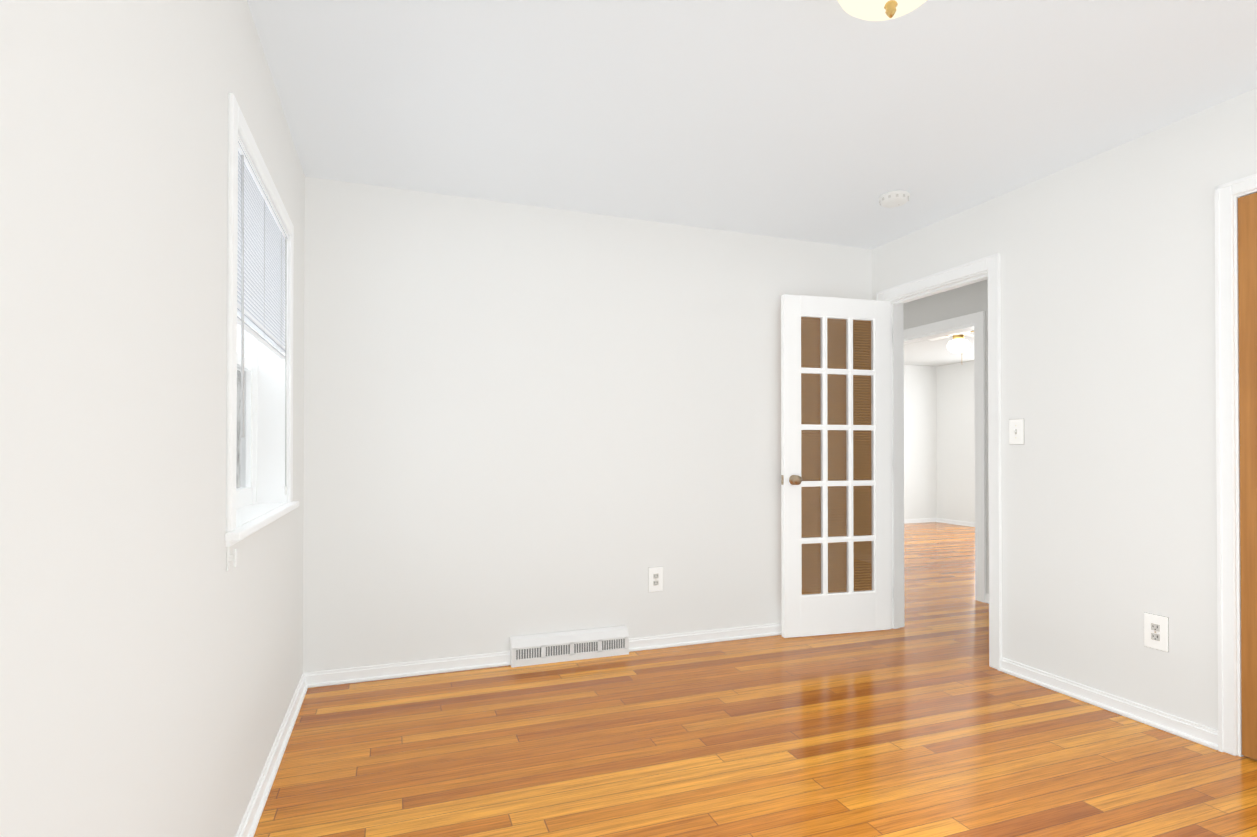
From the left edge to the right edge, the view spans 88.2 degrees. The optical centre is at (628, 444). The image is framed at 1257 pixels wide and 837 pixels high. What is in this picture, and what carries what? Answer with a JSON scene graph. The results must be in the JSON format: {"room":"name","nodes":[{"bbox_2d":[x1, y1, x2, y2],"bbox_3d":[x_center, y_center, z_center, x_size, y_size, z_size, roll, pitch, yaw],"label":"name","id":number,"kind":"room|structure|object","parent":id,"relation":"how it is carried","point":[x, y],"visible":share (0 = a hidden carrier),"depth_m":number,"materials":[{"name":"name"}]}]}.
{"room":"empty bedroom","nodes":[
{"label":"empty bedroom","id":0,"kind":"room"},
{"bbox_2d":[0,0,304,836],"bbox_3d":[-0.926,-0.082,1.052,0.220,2.410,4.425,0,0,-20],"label":"wall","id":1,"kind":"structure","parent":0,"point":[150,662],"depth_m":1.05,"materials":[{"name":"white paint"}]},
{"bbox_2d":[225,93,298,570],"bbox_3d":[-1.289,-0.287,2.116,0.256,1.226,1.076,0,0,-20],"label":"window","id":2,"kind":"structure","parent":1,"relation":"in","point":[258,499],"depth_m":2.49,"materials":[{"name":"white paint"}]},
{"bbox_2d":[237,137,287,494],"bbox_3d":[-1.210,-0.323,2.144,0.034,1.029,0.918,0,0,-20],"label":"window blind","id":3,"kind":"object","parent":2,"relation":"attached to","point":[262,268],"visible":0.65,"depth_m":2.08,"materials":[{"name":"grey plastic"}]},
{"bbox_2d":[235,672,310,836],"bbox_3d":[-0.811,1.090,1.084,0.025,0.066,4.185,0,0,-20],"label":"baseboard","id":4,"kind":"structure","parent":1,"relation":"attached to","point":[250,821],"depth_m":2.22,"materials":[{"name":"white paint"}]},
{"bbox_2d":[303,176,871,672],"bbox_3d":[0.000,-0.062,3.674,3.300,2.410,0.120,0,0,-20],"label":"wall","id":5,"kind":"structure","parent":0,"point":[523,420],"depth_m":3.42,"materials":[{"name":"white paint"}]},
{"bbox_2d":[311,651,509,687],"bbox_3d":[-1.057,1.107,3.206,0.940,0.066,0.025,0,0,-20],"label":"baseboard","id":6,"kind":"structure","parent":5,"relation":"attached to","point":[443,665],"depth_m":3.19,"materials":[{"name":"white paint"}]},
{"bbox_2d":[510,625,628,666],"bbox_3d":[-0.308,1.071,3.459,0.640,0.142,0.058,0,0,-20],"label":"air vent","id":7,"kind":"object","parent":5,"relation":"in","point":[542,648],"visible":1,"depth_m":3.44,"materials":[{"name":"white metal"}]},
{"bbox_2d":[648,566,662,591],"bbox_3d":[0.154,0.758,3.655,0.090,0.140,0.008,0,0,-20],"label":"electrical outlet","id":8,"kind":"object","parent":5,"relation":"attached to","point":[655,579],"visible":1,"depth_m":3.65,"materials":[{"name":"grey plastic"}]},
{"bbox_2d":[629,623,781,651],"bbox_3d":[0.786,1.112,3.860,1.690,0.066,0.045,0,0,-20],"label":"baseboard","id":9,"kind":"structure","parent":5,"relation":"attached to","point":[719,635],"depth_m":3.74,"materials":[{"name":"white paint"}]},
{"bbox_2d":[247,0,1256,365],"bbox_3d":[2.283,-1.300,4.575,8.640,0.080,8.860,0,0,-20],"label":"ceiling","id":10,"kind":"structure","parent":0,"point":[821,120],"depth_m":2.38,"materials":[{"name":"white paint"}]},
{"bbox_2d":[838,0,926,20],"bbox_3d":[0.702,-1.212,1.735,0.282,0.139,0.282,0,0,-20],"label":"ceiling light fixture","id":11,"kind":"object","parent":10,"relation":"attached to","point":[875,10],"visible":1,"depth_m":1.76,"materials":[{"name":"white glass"}]},
{"bbox_2d":[878,190,909,207],"bbox_3d":[1.354,-1.249,3.304,0.150,0.042,0.150,0,0,-20],"label":"smoke detector","id":12,"kind":"object","parent":10,"relation":"attached to","point":[892,199],"visible":1,"depth_m":3.26,"materials":[{"name":"white plastic"}]},
{"bbox_2d":[928,330,973,352],"bbox_3d":[2.974,-0.990,5.874,0.713,0.520,0.681,0,0,-20],"label":"ceiling fan","id":13,"kind":"object","parent":10,"relation":"hanging from","point":[958,343],"visible":0.46,"depth_m":5.81,"materials":[{"name":"white"}]},
{"bbox_2d":[254,522,1256,836],"bbox_3d":[2.283,1.175,4.556,8.640,0.050,8.860,0,0,-20],"label":"floor","id":14,"kind":"structure","parent":0,"point":[884,733],"depth_m":2.40,"materials":[{"name":"brown wood"}]},
{"bbox_2d":[904,365,936,518],"bbox_3d":[2.514,-0.018,9.293,5.000,2.410,0.120,0,0,-20],"label":"wall","id":15,"kind":"structure","parent":0,"point":[920,470],"depth_m":9.94,"materials":[{"name":"white paint"}]},
{"bbox_2d":[904,518,936,523],"bbox_3d":[2.458,1.153,9.188,4.830,0.066,0.025,0,0,-20],"label":"baseboard","id":16,"kind":"structure","parent":15,"relation":"attached to","point":[923,520],"depth_m":9.91,"materials":[{"name":"white paint"}]},
{"bbox_2d":[903,279,988,593],"bbox_3d":[2.717,-0.054,4.658,0.120,2.410,8.740,0,0,-20],"label":"wall","id":17,"kind":"structure","parent":0,"point":[959,301],"depth_m":4.96,"materials":[{"name":"white paint"}]},
{"bbox_2d":[904,311,985,601],"bbox_3d":[2.163,0.095,6.171,0.138,2.135,2.975,0,0,-20],"label":"trim","id":18,"kind":"structure","parent":17,"relation":"attached to","point":[975,322],"depth_m":4.79,"materials":[{"name":"white paint"}]},
{"bbox_2d":[985,593,988,603],"bbox_3d":[3.349,1.103,2.682,0.025,0.066,4.370,0,0,-20],"label":"baseboard","id":19,"kind":"structure","parent":17,"relation":"attached to","point":[987,595],"depth_m":4.72,"materials":[{"name":"white paint"}]},
{"bbox_2d":[936,361,974,521],"bbox_3d":[6.311,-0.044,5.953,0.120,2.410,8.740,0,0,-20],"label":"wall","id":20,"kind":"structure","parent":0,"point":[955,419],"depth_m":9.70,"materials":[{"name":"white paint"}]},
{"bbox_2d":[937,518,974,526],"bbox_3d":[6.222,1.128,5.976,0.025,0.066,8.620,0,0,-20],"label":"baseboard","id":21,"kind":"structure","parent":20,"relation":"attached to","point":[942,520],"depth_m":9.67,"materials":[{"name":"white paint"}]},
{"bbox_2d":[872,88,1256,730],"bbox_3d":[1.587,-0.057,4.314,0.120,2.410,8.860,0,0,-20],"label":"wall","id":22,"kind":"structure","parent":0,"point":[1108,396],"depth_m":2.78,"materials":[{"name":"white paint"}]},
{"bbox_2d":[781,294,890,637],"bbox_3d":[1.270,0.123,3.934,0.741,2.028,0.155,0,0,-15],"label":"french door","id":23,"kind":"structure","parent":22,"relation":"in","point":[835,473],"depth_m":3.94,"materials":[{"name":"paint"},{"name":"glass"},{"name":"brass"}]},
{"bbox_2d":[876,253,1001,670],"bbox_3d":[1.800,0.087,3.722,0.164,2.114,0.884,0,0,-20],"label":"trim","id":24,"kind":"structure","parent":22,"relation":"attached to","point":[972,272],"depth_m":3.52,"materials":[{"name":"white paint"}]},
{"bbox_2d":[1009,419,1023,444],"bbox_3d":[1.913,-0.065,3.204,0.020,0.127,0.081,0,0,-20],"label":"light switch","id":25,"kind":"object","parent":22,"relation":"attached to","point":[1016,431],"visible":1,"depth_m":3.20,"materials":[{"name":"grey plastic"}]},
{"bbox_2d":[1000,658,1217,749],"bbox_3d":[2.039,1.104,2.839,0.025,0.066,0.920,0,0,-20],"label":"baseboard","id":26,"kind":"structure","parent":22,"relation":"attached to","point":[1185,729],"depth_m":2.74,"materials":[{"name":"white paint"}]},
{"bbox_2d":[1144,612,1168,652],"bbox_3d":[2.129,0.755,2.616,0.008,0.140,0.090,0,0,-20],"label":"electrical outlet","id":27,"kind":"object","parent":22,"relation":"attached to","point":[1156,631],"visible":1,"depth_m":2.61,"materials":[{"name":"grey plastic"}]},
{"bbox_2d":[1215,174,1256,756],"bbox_3d":[2.411,0.083,2.027,0.164,2.096,0.872,0,0,-20],"label":"trim","id":28,"kind":"structure","parent":22,"relation":"attached to","point":[1228,195],"depth_m":2.38,"materials":[{"name":"white paint"}]},
{"bbox_2d":[1238,192,1256,759],"bbox_3d":[2.338,0.108,2.001,0.107,2.028,0.754,0,0,-20],"label":"wood door","id":29,"kind":"structure","parent":22,"relation":"in","point":[1247,246],"depth_m":2.34,"materials":[{"name":"brown wood"}]},
{"label":"outside","id":30,"kind":"structure","parent":0,"visible":0},
{"bbox_2d":[236,370,240,487],"bbox_3d":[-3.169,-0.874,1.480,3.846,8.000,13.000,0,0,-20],"label":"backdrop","id":31,"kind":"structure","parent":30,"point":[239,428],"depth_m":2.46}
]}

